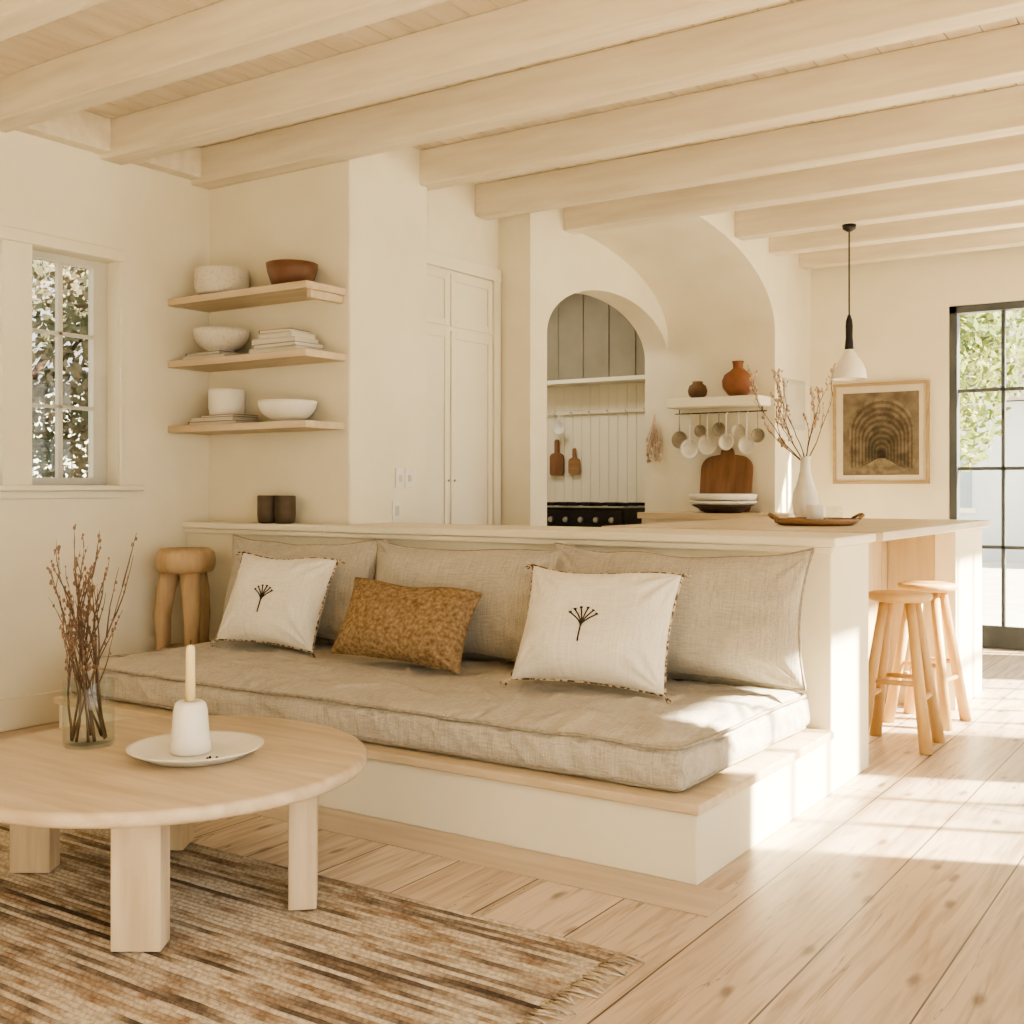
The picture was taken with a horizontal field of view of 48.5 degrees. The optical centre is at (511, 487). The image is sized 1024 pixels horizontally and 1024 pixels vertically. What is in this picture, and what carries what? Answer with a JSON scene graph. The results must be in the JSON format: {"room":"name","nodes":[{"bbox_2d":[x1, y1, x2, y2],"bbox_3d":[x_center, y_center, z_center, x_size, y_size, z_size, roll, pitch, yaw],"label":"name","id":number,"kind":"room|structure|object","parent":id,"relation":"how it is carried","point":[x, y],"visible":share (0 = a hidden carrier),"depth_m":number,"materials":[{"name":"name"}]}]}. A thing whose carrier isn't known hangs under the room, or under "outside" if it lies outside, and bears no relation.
{"room":"living room","nodes":[
{"label":"living room","id":0,"kind":"room"},
{"bbox_2d":[0,130,208,699],"bbox_3d":[-4.236,-0.450,4.009,0.220,3.500,7.950,0,0,34],"label":"wall","id":1,"kind":"structure","parent":0,"point":[159,220],"depth_m":6.63,"materials":[{"name":"beige paint"}]},
{"bbox_2d":[0,688,72,731],"bbox_3d":[-4.186,1.215,3.867,0.020,0.170,7.770,0,0,34],"label":"baseboard","id":2,"kind":"structure","parent":1,"relation":"attached to","point":[35,709],"depth_m":6.18,"materials":[{"name":"paint"}]},
{"bbox_2d":[32,249,106,484],"bbox_3d":[-2.566,-0.672,6.512,0.070,1.315,0.557,0,0,34],"label":"window","id":3,"kind":"structure","parent":1,"relation":"in","point":[97,271],"depth_m":6.66,"materials":[{"name":"paint"}]},
{"bbox_2d":[0,225,144,498],"bbox_3d":[-2.733,-0.670,6.101,0.190,1.460,1.700,0,0,34],"label":"trim","id":4,"kind":"structure","parent":1,"relation":"attached to","point":[121,490],"depth_m":6.43,"materials":[{"name":"paint"}]},
{"bbox_2d":[17,110,200,179],"bbox_3d":[-4.103,-2.025,3.920,0.100,0.190,7.950,0,0,34],"label":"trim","id":5,"kind":"structure","parent":1,"relation":"attached to","point":[82,129],"depth_m":6.44,"materials":[{"name":"beige paint"}]},
{"bbox_2d":[209,147,426,523],"bbox_3d":[-1.325,-0.450,7.283,1.416,3.500,0.730,0,0,34],"label":"wall","id":6,"kind":"structure","parent":0,"point":[362,220],"depth_m":6.86,"materials":[{"name":"beige paint"}]},
{"bbox_2d":[168,280,344,312],"bbox_3d":[-1.541,-1.117,6.789,1.164,0.087,0.328,0,0,34],"label":"wall shelf","id":7,"kind":"object","parent":6,"relation":"attached to","point":[303,290],"depth_m":6.67,"materials":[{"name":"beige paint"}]},
{"bbox_2d":[194,265,249,294],"bbox_3d":[-1.769,-1.251,6.937,0.331,0.155,0.333,0,0,34],"label":"pot","id":8,"kind":"object","parent":7,"relation":"on","point":[211,278],"visible":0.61,"depth_m":6.79,"materials":[{"name":"beige ceramic"}]},
{"bbox_2d":[266,259,317,284],"bbox_3d":[-1.280,-1.232,6.609,0.300,0.142,0.300,0,0,34],"label":"wooden bowl","id":9,"kind":"object","parent":7,"relation":"on","point":[279,271],"visible":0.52,"depth_m":6.49,"materials":[{"name":"brown wood"}]},
{"bbox_2d":[168,348,344,371],"bbox_3d":[-1.541,-0.758,6.789,1.164,0.042,0.328,0,0,34],"label":"wall shelf","id":10,"kind":"object","parent":6,"relation":"attached to","point":[295,356],"depth_m":6.67,"materials":[{"name":"beige wood"}]},
{"bbox_2d":[182,350,247,359],"bbox_3d":[-1.806,-0.803,6.973,0.368,0.046,0.252,0,0,34],"label":"books","id":11,"kind":"object","parent":10,"relation":"on","point":[216,353],"visible":0.42,"depth_m":6.87,"materials":[{"name":"paper"}]},
{"bbox_2d":[193,327,249,351],"bbox_3d":[-1.773,-0.893,6.933,0.340,0.135,0.340,0,0,34],"label":"stoneware bowl","id":12,"kind":"object","parent":11,"relation":"on","point":[232,339],"visible":0.92,"depth_m":6.81,"materials":[{"name":"beige ceramic"}]},
{"bbox_2d":[249,328,324,353],"bbox_3d":[-1.315,-0.850,6.645,0.386,0.140,0.246,0,0,34],"label":"books","id":13,"kind":"object","parent":10,"relation":"on","point":[271,340],"visible":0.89,"depth_m":6.56,"materials":[{"name":"paper"}]},
{"bbox_2d":[168,420,344,434],"bbox_3d":[-1.541,-0.359,6.789,1.164,0.042,0.328,0,0,34],"label":"wall shelf","id":14,"kind":"object","parent":6,"relation":"attached to","point":[294,425],"depth_m":6.61,"materials":[{"name":"beige wood"}]},
{"bbox_2d":[188,414,260,424],"bbox_3d":[-1.740,-0.411,6.929,0.420,0.061,0.240,0,0,34],"label":"books","id":15,"kind":"object","parent":14,"relation":"on","point":[219,418],"visible":0.82,"depth_m":6.83,"materials":[{"name":"paper"}]},
{"bbox_2d":[208,389,244,414],"bbox_3d":[-1.740,-0.520,6.929,0.220,0.155,0.220,0,0,34],"label":"ceramic crock","id":16,"kind":"object","parent":15,"relation":"on","point":[220,401],"visible":0.84,"depth_m":6.83,"materials":[{"name":"white ceramic"}]},
{"bbox_2d":[258,399,316,420],"bbox_3d":[-1.308,-0.444,6.622,0.340,0.125,0.340,0,0,34],"label":"serving bowl","id":17,"kind":"object","parent":14,"relation":"on","point":[274,409],"visible":0.91,"depth_m":6.50,"materials":[{"name":"ceramic"}]},
{"bbox_2d":[392,501,400,520],"bbox_3d":[-0.702,0.140,6.932,0.006,0.120,0.080,0,0,34],"label":"wall outlet","id":18,"kind":"object","parent":6,"relation":"attached to","point":[396,505],"visible":1,"depth_m":6.92,"materials":[{"name":"white plastic"}]},
{"bbox_2d":[396,468,413,487],"bbox_3d":[-0.659,-0.060,6.994,0.009,0.120,0.170,0,0,34],"label":"light switch","id":19,"kind":"object","parent":6,"relation":"attached to","point":[409,473],"visible":1,"depth_m":7.00,"materials":[{"name":"white plastic"}]},
{"bbox_2d":[427,183,497,268],"bbox_3d":[-0.904,-0.450,8.078,1.230,3.500,1.060,0,0,34],"label":"wall","id":20,"kind":"structure","parent":0,"point":[454,229],"depth_m":7.79,"materials":[{"name":"beige paint"}]},
{"bbox_2d":[0,647,1023,1023],"bbox_3d":[-0.546,1.360,4.577,8.400,0.120,13.000,0,0,34],"label":"floor","id":21,"kind":"structure","parent":0,"point":[897,896],"depth_m":3.59,"materials":[{"name":"brown wood"}]},
{"bbox_2d":[154,547,215,649],"bbox_3d":[-1.906,0.831,6.720,0.388,0.951,0.391,0,0,34],"label":"wooden stool","id":22,"kind":"object","parent":21,"relation":"on","point":[191,565],"visible":0.66,"depth_m":6.61,"materials":[{"name":"brown wood"}]},
{"bbox_2d":[0,823,644,1023],"bbox_3d":[-1.796,1.292,3.182,3.675,0.015,2.299,0,0,34],"label":"striped rug","id":23,"kind":"object","parent":21,"relation":"on","point":[235,952],"visible":0.77,"depth_m":3.12,"materials":[{"name":"fabric"}]},
{"bbox_2d":[0,715,366,951],"bbox_3d":[-1.127,1.073,3.655,1.310,0.425,1.310,0,0,34],"label":"round coffee table","id":24,"kind":"object","parent":23,"relation":"on","point":[50,782],"visible":0.83,"depth_m":3.35,"materials":[{"name":"brown wood"}]},
{"bbox_2d":[46,524,136,741],"bbox_3d":[-1.412,0.490,3.777,0.281,0.738,0.221,0,0,38],"label":"dried branches","id":25,"kind":"object","parent":24,"relation":"on","point":[80,627],"visible":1,"depth_m":3.79,"materials":[{"name":"brown plant"}]},
{"bbox_2d":[126,731,263,766],"bbox_3d":[-1.010,0.840,3.632,0.426,0.038,0.426,0,0,34],"label":"ceramic plate","id":26,"kind":"object","parent":24,"relation":"on","point":[228,746],"visible":0.79,"depth_m":3.65,"materials":[{"name":"white ceramic"}]},
{"bbox_2d":[169,641,211,756],"bbox_3d":[-1.032,0.668,3.645,0.132,0.361,0.132,0,0,34],"label":"candle","id":27,"kind":"object","parent":26,"relation":"on","point":[190,731],"visible":1,"depth_m":3.60,"materials":[{"name":"white ceramic"}]},
{"bbox_2d":[54,694,833,884],"bbox_3d":[-0.447,1.165,5.211,3.450,0.270,1.373,0,0,34],"label":"platform","id":28,"kind":"object","parent":21,"relation":"on","point":[689,835],"visible":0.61,"depth_m":4.11,"materials":[{"name":"beige paint"}]},
{"bbox_2d":[66,641,809,791],"bbox_3d":[-0.478,0.924,5.241,3.389,0.208,1.293,0,0,34],"label":"seat cushion","id":29,"kind":"object","parent":28,"relation":"on","point":[606,733],"visible":0.78,"depth_m":4.55,"materials":[{"name":"fabric"}]},
{"bbox_2d":[210,551,344,657],"bbox_3d":[-1.228,0.603,5.909,0.684,0.522,0.289,0,0,24],"label":"embroidered pillow","id":30,"kind":"object","parent":29,"relation":"on","point":[281,602],"visible":1,"depth_m":5.83,"materials":[{"name":"beige fabric"}]},
{"bbox_2d":[219,534,383,640],"bbox_3d":[-1.184,0.549,6.268,1.126,0.564,0.300,0,0,32],"label":"cushion","id":31,"kind":"object","parent":29,"relation":"on","point":[360,558],"visible":0.36,"depth_m":6.04,"materials":[{"name":"fabric"}]},
{"bbox_2d":[330,577,482,673],"bbox_3d":[-0.501,0.635,5.328,0.729,0.402,0.273,0,0,25],"label":"lumbar pillow","id":32,"kind":"object","parent":29,"relation":"on","point":[425,626],"visible":1,"depth_m":5.24,"materials":[{"name":"fabric"}]},
{"bbox_2d":[375,539,565,660],"bbox_3d":[-0.269,0.552,5.633,1.189,0.569,0.308,0,0,34],"label":"cushion","id":33,"kind":"object","parent":29,"relation":"on","point":[497,624],"visible":0.39,"depth_m":5.43,"materials":[{"name":"fabric"}]},
{"bbox_2d":[500,562,691,702],"bbox_3d":[0.341,0.595,4.712,0.762,0.546,0.325,0,0,24],"label":"embroidered pillow","id":34,"kind":"object","parent":29,"relation":"on","point":[604,629],"visible":1,"depth_m":4.62,"materials":[{"name":"beige fabric"}]},
{"bbox_2d":[554,542,813,690],"bbox_3d":[0.693,0.542,4.996,1.259,0.590,0.310,0,0,33],"label":"cushion","id":35,"kind":"object","parent":29,"relation":"on","point":[736,618],"visible":0.62,"depth_m":4.75,"materials":[{"name":"fabric"}]},
{"bbox_2d":[252,805,736,916],"bbox_3d":[-0.832,1.298,4.527,3.580,0.004,0.226,0,0,34],"label":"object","id":36,"kind":"structure","parent":21,"relation":"on","point":[670,894],"depth_m":3.92,"materials":[{"name":"brown wood"}]},
{"bbox_2d":[547,502,644,526],"bbox_3d":[0.722,0.718,10.650,1.070,1.165,0.666,0,0,34],"label":"range cooker","id":37,"kind":"object","parent":21,"relation":"on","point":[573,514],"visible":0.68,"depth_m":10.35,"materials":[{"name":"metal"}]},
{"bbox_2d":[868,590,944,754],"bbox_3d":[1.966,0.917,5.760,0.382,0.778,0.382,0,0,31],"label":"wooden bar stool","id":38,"kind":"object","parent":21,"relation":"on","point":[928,716],"visible":0.98,"depth_m":5.71,"materials":[{"name":"brown wood"}]},
{"bbox_2d":[868,528,981,709],"bbox_3d":[1.757,0.775,6.661,1.410,1.050,2.355,0,0,34],"label":"kitchen island","id":39,"kind":"object","parent":21,"relation":"on","point":[955,557],"visible":0.05,"depth_m":6.79,"materials":[{"name":"white paint"}]},
{"bbox_2d":[601,517,989,540],"bbox_3d":[1.768,0.227,6.686,1.500,0.043,2.402,0,0,34],"label":"island countertop","id":40,"kind":"structure","parent":39,"relation":"on","point":[884,529],"depth_m":6.21,"materials":[{"name":"brown wood"}]},
{"bbox_2d":[748,363,836,516],"bbox_3d":[1.807,-0.304,7.521,0.484,1.018,0.673,0,0,-28],"label":"vase","id":41,"kind":"object","parent":40,"relation":"on","point":[805,493],"visible":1,"depth_m":7.44,"materials":[{"name":"white ceramic"}]},
{"bbox_2d":[768,513,864,525],"bbox_3d":[1.682,0.170,6.287,0.464,0.069,0.464,0,0,-38],"label":"round wooden tray","id":42,"kind":"object","parent":40,"relation":"on","point":[792,521],"visible":0.98,"depth_m":6.12,"materials":[{"name":"brown wood"}]},
{"bbox_2d":[883,581,971,729],"bbox_3d":[2.314,0.917,6.333,0.382,0.778,0.382,0,0,40],"label":"wooden bar stool","id":43,"kind":"object","parent":21,"relation":"on","point":[940,602],"visible":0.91,"depth_m":6.29,"materials":[{"name":"brown wood"}]},
{"bbox_2d":[0,0,1023,184],"bbox_3d":[-0.602,-2.210,4.494,8.400,0.180,13.200,0,0,34],"label":"ceiling","id":44,"kind":"structure","parent":0,"point":[110,19],"depth_m":5.48,"materials":[{"name":"beige wood"}]},
{"bbox_2d":[0,0,1023,269],"bbox_3d":[0.061,-2.010,4.261,6.640,0.220,12.150,0,0,34],"label":"ceiling beams","id":45,"kind":"structure","parent":44,"relation":"attached to","point":[944,176],"depth_m":5.94,"materials":[{"name":"beige wood"}]},
{"bbox_2d":[832,223,866,380],"bbox_3d":[2.434,-1.342,8.202,0.244,1.114,0.244,0,0,34],"label":"pendant lamp","id":46,"kind":"object","parent":44,"relation":"hanging from","point":[850,367],"visible":0.99,"depth_m":8.16,"materials":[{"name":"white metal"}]},
{"bbox_2d":[498,210,546,525],"bbox_3d":[0.048,-0.450,8.213,0.343,3.500,0.223,0,0,34],"label":"wall return","id":47,"kind":"object","parent":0,"point":[522,239],"depth_m":8.10,"materials":[{"name":"beige paint"}]},
{"bbox_2d":[187,533,867,792],"bbox_3d":[-0.186,0.775,6.193,4.080,1.050,0.545,0,0,34],"label":"wall","id":48,"kind":"structure","parent":0,"point":[834,612],"depth_m":5.05,"materials":[{"name":"beige paint"}]},
{"bbox_2d":[182,521,875,553],"bbox_3d":[-0.179,0.245,6.176,4.110,0.070,0.605,0,0,34],"label":"countertop","id":49,"kind":"structure","parent":48,"relation":"attached to","point":[694,539],"depth_m":5.62,"materials":[{"name":"paint"}]},
{"bbox_2d":[257,495,275,522],"bbox_3d":[-1.462,0.127,6.803,0.124,0.165,0.124,0,0,34],"label":"tumbler","id":50,"kind":"object","parent":49,"relation":"on","point":[265,503],"visible":0.85,"depth_m":6.75,"materials":[{"name":"ceramic"}]},
{"bbox_2d":[275,495,295,523],"bbox_3d":[-1.343,0.127,6.730,0.124,0.165,0.124,0,0,34],"label":"tumbler","id":51,"kind":"object","parent":49,"relation":"on","point":[285,505],"visible":1,"depth_m":6.68,"materials":[{"name":"ceramic"}]},
{"bbox_2d":[547,382,644,502],"bbox_3d":[0.556,-0.450,11.418,2.620,3.500,0.406,0,0,34],"label":"beadboard","id":52,"kind":"object","parent":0,"point":[610,447],"depth_m":10.98,"materials":[{"name":"white wood"}]},
{"bbox_2d":[547,208,667,511],"bbox_3d":[0.894,-0.450,9.368,0.223,3.500,2.637,0,0,34],"label":"arch","id":53,"kind":"object","parent":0,"point":[576,263],"depth_m":9.34,"materials":[{"name":"beige paint"}]},
{"bbox_2d":[582,211,774,337],"bbox_3d":[1.270,-1.750,8.861,0.967,0.900,1.740,0,0,34],"label":"vault","id":54,"kind":"object","parent":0,"point":[704,279],"depth_m":9.16,"materials":[{"name":"beige paint"}]},
{"bbox_2d":[637,511,795,523],"bbox_3d":[1.732,0.750,9.229,1.290,1.100,0.605,0,0,34],"label":"countertop","id":55,"kind":"structure","parent":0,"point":[661,516],"depth_m":9.11,"materials":[{"name":"brown wood"}]},
{"bbox_2d":[689,494,756,512],"bbox_3d":[1.698,0.123,9.152,0.544,0.153,0.544,0,0,34],"label":"plates","id":56,"kind":"object","parent":55,"relation":"on","point":[708,503],"visible":1,"depth_m":8.95,"materials":[{"name":"ceramic"}]},
{"bbox_2d":[699,448,752,511],"bbox_3d":[1.790,-0.076,9.486,0.460,0.547,0.100,0,0,34],"label":"cutting board","id":57,"kind":"object","parent":55,"relation":"on","point":[727,472],"visible":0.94,"depth_m":9.48,"materials":[{"name":"brown wood"}]},
{"bbox_2d":[668,254,809,512],"bbox_3d":[2.049,-0.450,10.024,0.967,3.500,1.060,0,0,34],"label":"wall","id":58,"kind":"structure","parent":0,"point":[706,359],"depth_m":9.61,"materials":[{"name":"white paint"}]},
{"bbox_2d":[810,246,1023,518],"bbox_3d":[3.953,-0.450,9.267,3.040,3.500,0.200,0,0,34],"label":"wall","id":59,"kind":"structure","parent":0,"point":[900,309],"depth_m":9.60,"materials":[{"name":"beige paint"}]},
{"bbox_2d":[833,380,929,483],"bbox_3d":[3.136,-0.468,9.672,0.810,0.865,0.030,0,0,34],"label":"print","id":60,"kind":"object","parent":59,"relation":"attached to","point":[881,430],"visible":1,"depth_m":9.66,"materials":[{"name":"brown paper"}]},
{"bbox_2d":[950,300,1023,649],"bbox_3d":[4.417,-0.099,8.908,1.866,2.798,0.100,0,0,34],"label":"door","id":61,"kind":"structure","parent":59,"relation":"in","point":[1003,636],"depth_m":9.24,"materials":[{"name":"black metal"}]},
{"bbox_3d":[-0.920,-0.450,10.364,1.340,3.500,3.000,0,0,34],"label":"wall","id":62,"kind":"structure","parent":0,"visible":0},
{"bbox_2d":[427,249,500,524],"bbox_3d":[-0.374,-0.130,7.723,0.042,2.860,1.020,0,0,34],"label":"tall cabinet","id":63,"kind":"object","parent":62,"relation":"attached to","point":[464,296],"visible":0.59,"depth_m":7.80,"materials":[{"name":"paint"}]},
{"bbox_2d":[550,439,563,475],"bbox_3d":[0.443,-0.300,11.214,0.160,0.360,0.018,0,0,34],"label":"cutting board","id":64,"kind":"object","parent":62,"relation":"attached to","point":[556,459],"visible":1,"depth_m":11.21,"materials":[{"name":"brown wood"}]},
{"bbox_2d":[568,448,579,474],"bbox_3d":[0.609,-0.260,11.103,0.130,0.260,0.018,0,0,34],"label":"cutting board","id":65,"kind":"object","parent":62,"relation":"attached to","point":[574,462],"visible":1,"depth_m":11.09,"materials":[{"name":"brown wood"}]},
{"bbox_2d":[547,293,644,386],"bbox_3d":[0.445,-1.555,11.091,2.400,1.110,0.248,0,0,34],"label":"range hood","id":66,"kind":"object","parent":62,"relation":"attached to","point":[590,342],"visible":0.16,"depth_m":10.82,"materials":[{"name":"paint"}]},
{"bbox_2d":[547,408,644,415],"bbox_3d":[0.806,-0.736,10.957,1.150,0.032,0.069,0,0,34],"label":"peg rail","id":67,"kind":"object","parent":62,"relation":"attached to","point":[638,409],"visible":0.89,"depth_m":10.96,"materials":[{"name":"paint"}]},
{"bbox_2d":[553,411,564,434],"bbox_3d":[0.463,-0.635,11.118,0.140,0.231,0.036,0,0,34],"label":"ladle","id":68,"kind":"object","parent":67,"relation":"hanging from","point":[558,426],"visible":1,"depth_m":11.12,"materials":[{"name":"white ceramic"}]},
{"bbox_2d":[646,414,661,462],"bbox_3d":[1.235,-0.432,9.880,0.149,0.437,0.041,0,0,34],"label":"bunch","id":69,"kind":"object","parent":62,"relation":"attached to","point":[654,435],"visible":1,"depth_m":9.88,"materials":[{"name":"brown plant"}]},
{"bbox_2d":[666,395,770,409],"bbox_3d":[1.712,-0.710,9.442,0.820,0.080,0.278,0,0,34],"label":"shelf","id":70,"kind":"object","parent":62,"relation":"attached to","point":[740,401],"visible":0.92,"depth_m":9.33,"materials":[{"name":"paint"}]},
{"bbox_2d":[688,381,706,397],"bbox_3d":[1.558,-0.822,9.535,0.164,0.143,0.164,0,0,34],"label":"clay jar","id":71,"kind":"object","parent":70,"relation":"on","point":[697,388],"visible":0.85,"depth_m":9.48,"materials":[{"name":"brown ceramic"}]},
{"bbox_2d":[672,406,766,458],"bbox_3d":[1.718,-0.457,9.473,0.845,0.423,0.066,0,0,34],"label":"hanging utensils","id":72,"kind":"object","parent":70,"relation":"hanging from","point":[706,445],"visible":1,"depth_m":9.49,"materials":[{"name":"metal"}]},
{"bbox_2d":[722,361,753,395],"bbox_3d":[1.857,-0.896,9.335,0.260,0.292,0.260,0,0,34],"label":"terracotta jug","id":73,"kind":"object","parent":70,"relation":"on","point":[736,382],"visible":0.84,"depth_m":9.25,"materials":[{"name":"orange ceramic"}]},
{"bbox_2d":[783,378,804,429],"bbox_3d":[2.404,-0.710,9.667,0.016,0.420,0.500,0,0,34],"label":"framed print","id":74,"kind":"object","parent":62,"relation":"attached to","point":[794,392],"visible":0.8,"depth_m":9.66,"materials":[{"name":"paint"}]},
{"label":"outside","id":75,"kind":"structure","parent":0,"visible":0},
{"bbox_2d":[982,561,1023,626],"bbox_3d":[5.563,1.525,8.310,60.000,0.150,60.000,0,0,34],"label":"ground","id":76,"kind":"structure","parent":75,"point":[991,570],"depth_m":15.61,"materials":[{"name":"white"}]},
{"bbox_2d":[32,259,87,477],"bbox_3d":[-4.588,-0.827,9.784,3.643,4.566,2.371,0,0,-16],"label":"tree","id":77,"kind":"object","parent":76,"relation":"on","point":[75,279],"visible":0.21,"depth_m":9.64,"materials":[{"name":"green plant"}]},
{"bbox_2d":[32,394,87,477],"bbox_3d":[-6.676,0.075,15.348,0.230,2.750,26.080,0,0,34],"label":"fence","id":78,"kind":"object","parent":76,"relation":"on","point":[72,466],"visible":0.02,"depth_m":15.80,"materials":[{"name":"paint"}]},
{"bbox_2d":[960,340,1023,561],"bbox_3d":[14.189,-0.925,22.993,14.600,4.750,6.600,0,0,34],"label":"neighbouring house","id":79,"kind":"structure","parent":76,"relation":"on","point":[980,490],"depth_m":22.47,"materials":[{"name":"paint"}]},
{"bbox_2d":[960,310,1023,471],"bbox_3d":[4.980,-1.277,14.283,2.406,5.464,3.319,0,0,-23],"label":"tree","id":80,"kind":"object","parent":76,"relation":"on","point":[973,342],"visible":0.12,"depth_m":13.20,"materials":[{"name":"green plant"}]}
]}

